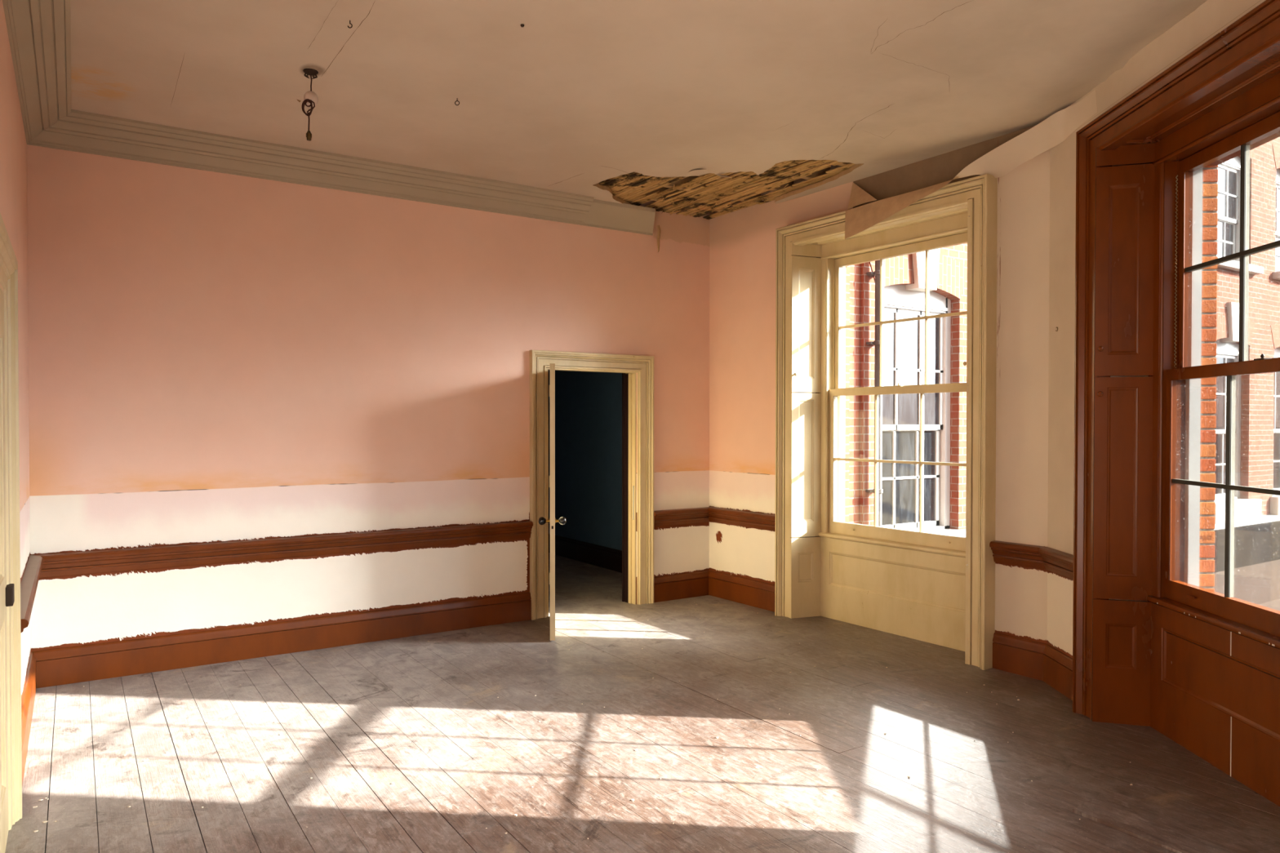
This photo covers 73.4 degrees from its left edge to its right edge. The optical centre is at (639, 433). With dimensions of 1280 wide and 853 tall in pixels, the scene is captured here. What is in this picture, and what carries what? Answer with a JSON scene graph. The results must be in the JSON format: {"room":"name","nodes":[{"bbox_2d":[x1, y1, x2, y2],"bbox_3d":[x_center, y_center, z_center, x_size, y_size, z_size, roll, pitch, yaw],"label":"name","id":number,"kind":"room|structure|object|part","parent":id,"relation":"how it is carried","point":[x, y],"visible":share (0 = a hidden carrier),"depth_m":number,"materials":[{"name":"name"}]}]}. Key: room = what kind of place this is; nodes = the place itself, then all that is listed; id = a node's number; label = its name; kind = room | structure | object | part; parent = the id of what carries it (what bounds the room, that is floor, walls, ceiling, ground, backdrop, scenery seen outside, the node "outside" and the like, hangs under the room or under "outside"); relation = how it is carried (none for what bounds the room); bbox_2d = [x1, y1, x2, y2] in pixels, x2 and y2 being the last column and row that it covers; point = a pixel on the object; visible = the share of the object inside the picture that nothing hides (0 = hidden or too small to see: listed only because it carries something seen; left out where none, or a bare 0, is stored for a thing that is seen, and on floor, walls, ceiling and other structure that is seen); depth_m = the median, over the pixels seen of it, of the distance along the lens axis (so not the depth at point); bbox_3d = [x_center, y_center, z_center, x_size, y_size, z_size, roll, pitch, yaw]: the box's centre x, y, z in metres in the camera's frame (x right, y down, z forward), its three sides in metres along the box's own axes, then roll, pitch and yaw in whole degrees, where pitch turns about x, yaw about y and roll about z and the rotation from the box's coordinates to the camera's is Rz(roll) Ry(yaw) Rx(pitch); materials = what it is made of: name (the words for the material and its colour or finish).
{"room":"historic interior","nodes":[
{"label":"historic interior","id":0,"kind":"room"},
{"bbox_2d":[0,0,31,701],"bbox_3d":[-1.627,-0.275,1.975,0.120,3.500,6.749,0,1,-33],"label":"wall","id":1,"kind":"structure","parent":0,"point":[13,144],"depth_m":4.05,"materials":[{"name":"paint"}]},
{"bbox_2d":[0,213,22,852],"bbox_3d":[-2.110,0.410,2.756,0.150,2.110,1.130,0,1,-33],"label":"door","id":2,"kind":"structure","parent":1,"relation":"in","point":[11,727],"depth_m":3.16,"materials":[{"name":"wood"}]},
{"bbox_2d":[21,652,35,786],"bbox_3d":[-2.902,1.345,4.061,0.024,0.206,1.900,0,1,-33],"label":"baseboard","id":3,"kind":"structure","parent":1,"relation":"attached to","point":[29,690],"depth_m":4.10,"materials":[{"name":"brown wood"}]},
{"bbox_2d":[20,555,43,632],"bbox_3d":[-2.886,0.761,4.064,0.062,0.130,1.900,0,1,-33],"label":"rail","id":4,"kind":"object","parent":1,"relation":"attached to","point":[28,584],"visible":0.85,"depth_m":3.91,"materials":[{"name":"brown wood"}]},
{"bbox_2d":[2,0,71,144],"bbox_3d":[-1.558,-1.674,2.154,0.210,0.183,6.500,0,1,-33],"label":"crown molding","id":5,"kind":"structure","parent":1,"relation":"attached to","point":[39,31],"depth_m":3.86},
{"bbox_2d":[26,144,709,651],"bbox_3d":[-1.303,-0.329,6.302,5.420,3.500,0.120,0,1,-33],"label":"wall","id":6,"kind":"structure","parent":0,"point":[214,357],"depth_m":5.63,"materials":[{"name":"pink paint"}]},
{"bbox_2d":[31,592,531,688],"bbox_3d":[-2.131,1.325,5.691,3.105,0.206,0.024,0,1,-33],"label":"baseboard","id":7,"kind":"structure","parent":6,"relation":"attached to","point":[86,663],"depth_m":5.50,"materials":[{"name":"brown wood"}]},
{"bbox_2d":[34,520,533,577],"bbox_3d":[-2.121,0.742,5.668,3.105,0.130,0.062,0,1,-33],"label":"rail","id":8,"kind":"object","parent":6,"relation":"attached to","point":[60,564],"visible":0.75,"depth_m":5.50,"materials":[{"name":"brown wood"}]},
{"bbox_2d":[29,109,655,235],"bbox_3d":[-1.607,-1.720,5.887,4.235,0.183,0.210,0,1,-33],"label":"crown molding","id":9,"kind":"structure","parent":6,"relation":"attached to","point":[81,131],"depth_m":5.59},
{"bbox_2d":[529,350,653,640],"bbox_3d":[-0.502,0.393,6.625,0.646,2.050,1.492,0,1,27],"label":"door","id":10,"kind":"structure","parent":6,"relation":"in","point":[540,361],"depth_m":6.94,"materials":[{"name":"beige wood"}]},
{"bbox_3d":[-0.673,0.604,5.909,0.055,0.056,0.056,0,1,-33],"label":"knob","id":11,"kind":"part","parent":10,"relation":"part of","materials":[{"name":"metal"}]},
{"bbox_3d":[-0.532,0.604,5.921,0.055,0.056,0.056,0,1,-33],"label":"knob","id":12,"kind":"part","parent":10,"relation":"part of","materials":[{"name":"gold metal"}]},
{"bbox_2d":[656,225,660,252],"bbox_3d":[0.153,-1.606,7.113,0.034,0.228,0.038,0,1,-33],"label":"plaster","id":13,"kind":"object","parent":6,"relation":"hanging from","point":[657,226],"visible":1,"depth_m":7.11,"materials":[{"name":"beige paint"}]},
{"bbox_2d":[653,570,708,602],"bbox_3d":[0.355,1.305,7.328,0.612,0.210,0.024,0,1,-33],"label":"baseboard","id":14,"kind":"structure","parent":6,"relation":"attached to","point":[685,585],"depth_m":7.31,"materials":[{"name":"brown wood"}]},
{"bbox_2d":[653,506,709,526],"bbox_3d":[0.365,0.711,7.305,0.612,0.130,0.062,0,1,-33],"label":"rail","id":15,"kind":"object","parent":6,"relation":"attached to","point":[695,515],"visible":1,"depth_m":7.29,"materials":[{"name":"brown wood"}]},
{"bbox_2d":[548,369,622,551],"bbox_3d":[-1.492,-0.104,8.336,2.700,3.000,3.480,0,1,-33],"label":"wall","id":16,"kind":"structure","parent":0,"point":[588,404],"depth_m":9.17,"materials":[{"name":"blue paint"}]},
{"bbox_2d":[548,533,622,573],"bbox_3d":[-1.491,1.288,8.342,2.490,0.216,3.300,0,1,-33],"label":"baseboard","id":17,"kind":"structure","parent":16,"relation":"attached to","point":[610,558],"depth_m":9.12,"materials":[{"name":"red paint"}]},
{"bbox_2d":[70,0,1207,219],"bbox_3d":[0.554,-1.887,3.481,5.400,0.312,6.800,0,1,-33],"label":"ceiling","id":18,"kind":"structure","parent":0,"point":[617,101],"depth_m":4.27,"materials":[{"name":"paint"}]},
{"bbox_2d":[302,68,318,141],"bbox_3d":[-1.619,-1.609,4.223,0.071,0.357,0.083,0,1,-7],"label":"pendant flex","id":19,"kind":"object","parent":18,"relation":"hanging from","point":[310,98],"visible":1,"depth_m":4.20,"materials":[{"name":"metal"}]},
{"bbox_3d":[-1.617,-1.517,4.196,0.008,0.084,0.007,0,1,0],"label":"cord","id":20,"kind":"part","parent":19,"relation":"part of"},
{"bbox_3d":[-1.618,-1.721,4.228,0.010,0.086,0.007,0,1,-33],"label":"cord","id":21,"kind":"part","parent":19,"relation":"part of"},
{"bbox_2d":[717,174,729,177],"bbox_3d":[0.577,-1.782,5.956,0.108,0.042,0.047,1,1,37],"label":"flake","id":22,"kind":"object","parent":18,"relation":"attached to","point":[721,175],"visible":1,"depth_m":5.95,"materials":[{"name":"beige paint"}]},
{"bbox_2d":[4,552,1279,852],"bbox_3d":[-0.589,1.464,4.838,5.542,0.051,10.050,0,1,-33],"label":"floor","id":23,"kind":"structure","parent":0,"point":[345,717],"depth_m":3.95,"materials":[{"name":"grey wood"}]},
{"bbox_2d":[32,604,1132,839],"bbox_3d":[-0.176,1.445,4.234,4.631,0.004,4.344,0,1,-33],"label":"crumbs","id":24,"kind":"object","parent":23,"relation":"on","point":[515,815],"visible":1,"depth_m":3.63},
{"bbox_2d":[1072,798,1236,852],"bbox_3d":[2.101,1.471,2.795,0.150,0.043,1.341,0,1,-34],"label":"wooden floorboards","id":25,"kind":"object","parent":23,"relation":"on","point":[1165,837],"visible":1,"depth_m":3.15,"materials":[{"name":"brown wood"}]},
{"bbox_2d":[708,570,774,612],"bbox_3d":[0.859,1.307,7.121,0.024,0.211,0.932,0,1,-35],"label":"baseboard","id":26,"kind":"structure","parent":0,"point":[755,593],"depth_m":7.12,"materials":[{"name":"brown wood"}]},
{"bbox_2d":[709,124,1049,644],"bbox_3d":[1.686,0.773,6.341,0.440,8.100,3.282,0,1,-35],"label":"wall","id":27,"kind":"structure","parent":0,"point":[742,242],"depth_m":6.22,"materials":[{"name":"paint"}]},
{"bbox_2d":[848,182,876,208],"bbox_3d":[1.533,-1.690,5.982,0.071,0.210,0.337,0,1,-15],"label":"paper","id":28,"kind":"object","parent":27,"relation":"attached to","point":[858,196],"visible":1,"depth_m":6.01,"materials":[{"name":"beige paper"}]},
{"bbox_2d":[707,173,1045,670],"bbox_3d":[1.640,-0.077,6.345,0.600,3.000,3.070,0,1,-35],"label":"window","id":29,"kind":"structure","parent":27,"relation":"in","point":[935,588],"depth_m":6.26,"materials":[{"name":"paint"}]},
{"bbox_3d":[1.275,1.111,6.631,0.258,0.616,0.022,0,1,-20],"label":"reveal panel","id":30,"kind":"part","parent":29,"relation":"part of","materials":[{"name":"beige wood"}]},
{"bbox_2d":[790,392,821,537],"bbox_3d":[1.275,0.244,6.620,0.258,1.106,0.022,0,1,-20],"label":"shutter","id":31,"kind":"object","parent":29,"relation":"attached to","point":[805,408],"depth_m":6.62,"materials":[{"name":"beige wood"}]},
{"bbox_2d":[791,255,821,392],"bbox_3d":[1.276,-0.834,6.607,0.258,1.038,0.022,0,1,-20],"label":"shutter","id":32,"kind":"object","parent":29,"relation":"attached to","point":[806,272],"depth_m":6.60,"materials":[{"name":"beige wood"}]},
{"bbox_3d":[1.696,-1.450,6.000,0.250,0.014,1.506,0,1,-35],"label":"soffit panel","id":33,"kind":"part","parent":29,"relation":"part of","materials":[{"name":"beige wood"}]},
{"bbox_3d":[1.864,-0.290,6.133,0.167,2.170,1.406,0,1,-35],"label":"box frame","id":34,"kind":"part","parent":29,"relation":"part of","materials":[{"name":"beige wood"}]},
{"bbox_3d":[1.807,1.117,6.111,0.030,0.618,1.380,0,1,-35],"label":"apron panel","id":35,"kind":"part","parent":29,"relation":"part of","materials":[{"name":"beige wood"}]},
{"bbox_3d":[1.837,0.221,6.120,0.043,1.106,1.270,0,1,-35],"label":"sash","id":36,"kind":"part","parent":29,"relation":"part of","materials":[{"name":"beige wood"}]},
{"bbox_3d":[1.880,-0.812,6.138,0.043,1.050,1.270,0,1,-35],"label":"sash","id":37,"kind":"part","parent":29,"relation":"part of","materials":[{"name":"beige wood"}]},
{"bbox_3d":[2.115,1.126,5.434,0.022,0.616,0.258,1,1,40],"label":"reveal panel","id":38,"kind":"part","parent":29,"relation":"part of","materials":[{"name":"beige wood"}]},
{"bbox_2d":[965,386,968,564],"bbox_3d":[2.115,0.259,5.423,0.022,1.106,0.258,1,1,40],"label":"shutter","id":39,"kind":"object","parent":29,"relation":"attached to","point":[967,387],"depth_m":5.33,"materials":[{"name":"beige wood"}]},
{"bbox_2d":[966,217,969,385],"bbox_3d":[2.116,-0.819,5.410,0.022,1.038,0.258,1,1,40],"label":"shutter","id":40,"kind":"object","parent":29,"relation":"attached to","point":[968,218],"depth_m":5.31,"materials":[{"name":"beige wood"}]},
{"bbox_2d":[844,89,1097,239],"bbox_3d":[1.975,-1.562,5.283,0.310,0.452,1.850,0,1,-33],"label":"wallpaper","id":41,"kind":"object","parent":27,"relation":"attached to","point":[1054,130],"visible":1,"depth_m":5.09,"materials":[{"name":"paper"}]},
{"bbox_2d":[992,632,1045,680],"bbox_3d":[2.260,1.331,5.125,0.024,0.215,0.332,0,1,-35],"label":"baseboard","id":42,"kind":"structure","parent":27,"relation":"attached to","point":[1013,655],"depth_m":5.12,"materials":[{"name":"brown wood"}]},
{"bbox_2d":[1047,0,1265,658],"bbox_3d":[2.554,0.808,3.547,0.440,8.100,3.165,0,1,1],"label":"wall","id":43,"kind":"structure","parent":0,"point":[1211,17],"depth_m":4.75,"materials":[{"name":"paint"}]},
{"bbox_2d":[1043,644,1072,700],"bbox_3d":[2.348,1.335,4.729,0.024,0.215,0.536,0,1,1],"label":"baseboard","id":44,"kind":"structure","parent":43,"relation":"attached to","point":[1057,666],"depth_m":4.80,"materials":[{"name":"brown wood"}]},
{"bbox_2d":[1038,0,1279,806],"bbox_3d":[2.531,-0.045,3.804,0.600,3.000,2.342,0,1,1],"label":"window","id":45,"kind":"structure","parent":43,"relation":"in","point":[1176,478],"depth_m":4.01,"materials":[{"name":"paint"}]},
{"bbox_3d":[2.288,-0.196,4.273,0.026,0.027,0.031,0,1,1],"label":"shutter knob","id":46,"kind":"part","parent":45,"relation":"part of","materials":[{"name":"brown wood"}]},
{"bbox_3d":[2.288,-0.420,4.271,0.026,0.027,0.031,0,1,1],"label":"shutter knob","id":47,"kind":"part","parent":45,"relation":"part of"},
{"bbox_3d":[2.398,1.141,4.285,0.258,0.616,0.022,0,1,16],"label":"reveal panel","id":48,"kind":"part","parent":45,"relation":"part of","materials":[{"name":"brown wood"}]},
{"bbox_2d":[1092,376,1152,600],"bbox_3d":[2.398,0.274,4.274,0.258,1.106,0.022,0,1,16],"label":"shutter","id":49,"kind":"object","parent":45,"relation":"attached to","point":[1122,406],"depth_m":4.27,"materials":[{"name":"brown wood"}]},
{"bbox_2d":[1093,163,1154,376],"bbox_3d":[2.399,-0.804,4.261,0.258,1.038,0.022,0,1,16],"label":"shutter","id":50,"kind":"object","parent":45,"relation":"attached to","point":[1124,193],"depth_m":4.26,"materials":[{"name":"brown wood"}]},
{"bbox_3d":[2.591,-0.780,4.154,0.010,0.933,0.010,0,1,1],"label":"sash chain","id":51,"kind":"part","parent":45,"relation":"part of","materials":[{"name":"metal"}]},
{"bbox_3d":[2.383,-1.419,3.523,0.250,0.014,1.506,0,1,1],"label":"soffit panel","id":52,"kind":"part","parent":45,"relation":"part of","materials":[{"name":"brown wood"}]},
{"bbox_3d":[2.519,1.149,3.551,0.030,0.618,1.380,0,1,1],"label":"apron panel","id":53,"kind":"part","parent":45,"relation":"part of","materials":[{"name":"brown wood"}]},
{"bbox_3d":[2.588,-0.257,3.532,0.167,2.170,1.406,0,1,1],"label":"box frame","id":54,"kind":"part","parent":45,"relation":"part of","materials":[{"name":"brown wood"}]},
{"bbox_3d":[2.555,0.253,3.539,0.043,1.106,1.270,0,1,1],"label":"sash","id":55,"kind":"part","parent":45,"relation":"part of","materials":[{"name":"brown wood"}]},
{"bbox_3d":[2.558,0.234,3.539,0.002,0.969,1.182,0,1,1],"label":"glass","id":56,"kind":"part","parent":45,"relation":"part of","materials":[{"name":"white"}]},
{"bbox_3d":[2.608,-0.779,3.526,0.043,1.050,1.270,0,1,1],"label":"sash","id":57,"kind":"part","parent":45,"relation":"part of","materials":[{"name":"brown wood"}]},
{"bbox_3d":[2.610,-0.775,3.526,0.002,0.940,1.182,0,1,1],"label":"glass","id":58,"kind":"part","parent":45,"relation":"part of","materials":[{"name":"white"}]},
{"label":"outside","id":59,"kind":"structure","parent":0,"visible":0},
{"bbox_3d":[22.840,5.210,-7.737,110.000,0.200,90.000,0,1,-33],"label":"ground","id":60,"kind":"structure","parent":59,"visible":0},
{"bbox_2d":[848,243,967,537],"bbox_3d":[9.116,-0.898,12.401,18.700,11.500,0.460,0,1,-33],"label":"building","id":61,"kind":"structure","parent":60,"relation":"on","point":[904,353],"depth_m":8.09,"materials":[{"name":"red brick"}]},
{"bbox_2d":[865,259,883,526],"bbox_3d":[2.069,-0.792,7.536,0.116,11.400,0.116,0,1,-33],"label":"drainpipe","id":62,"kind":"object","parent":61,"relation":"attached to","point":[876,343],"visible":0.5,"depth_m":7.51,"materials":[{"name":"metal"}]},
{"bbox_3d":[2.592,1.058,8.011,1.390,0.250,0.260,0,1,-33],"label":"window sill","id":63,"kind":"part","parent":61,"relation":"part of","materials":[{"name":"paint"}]}
]}

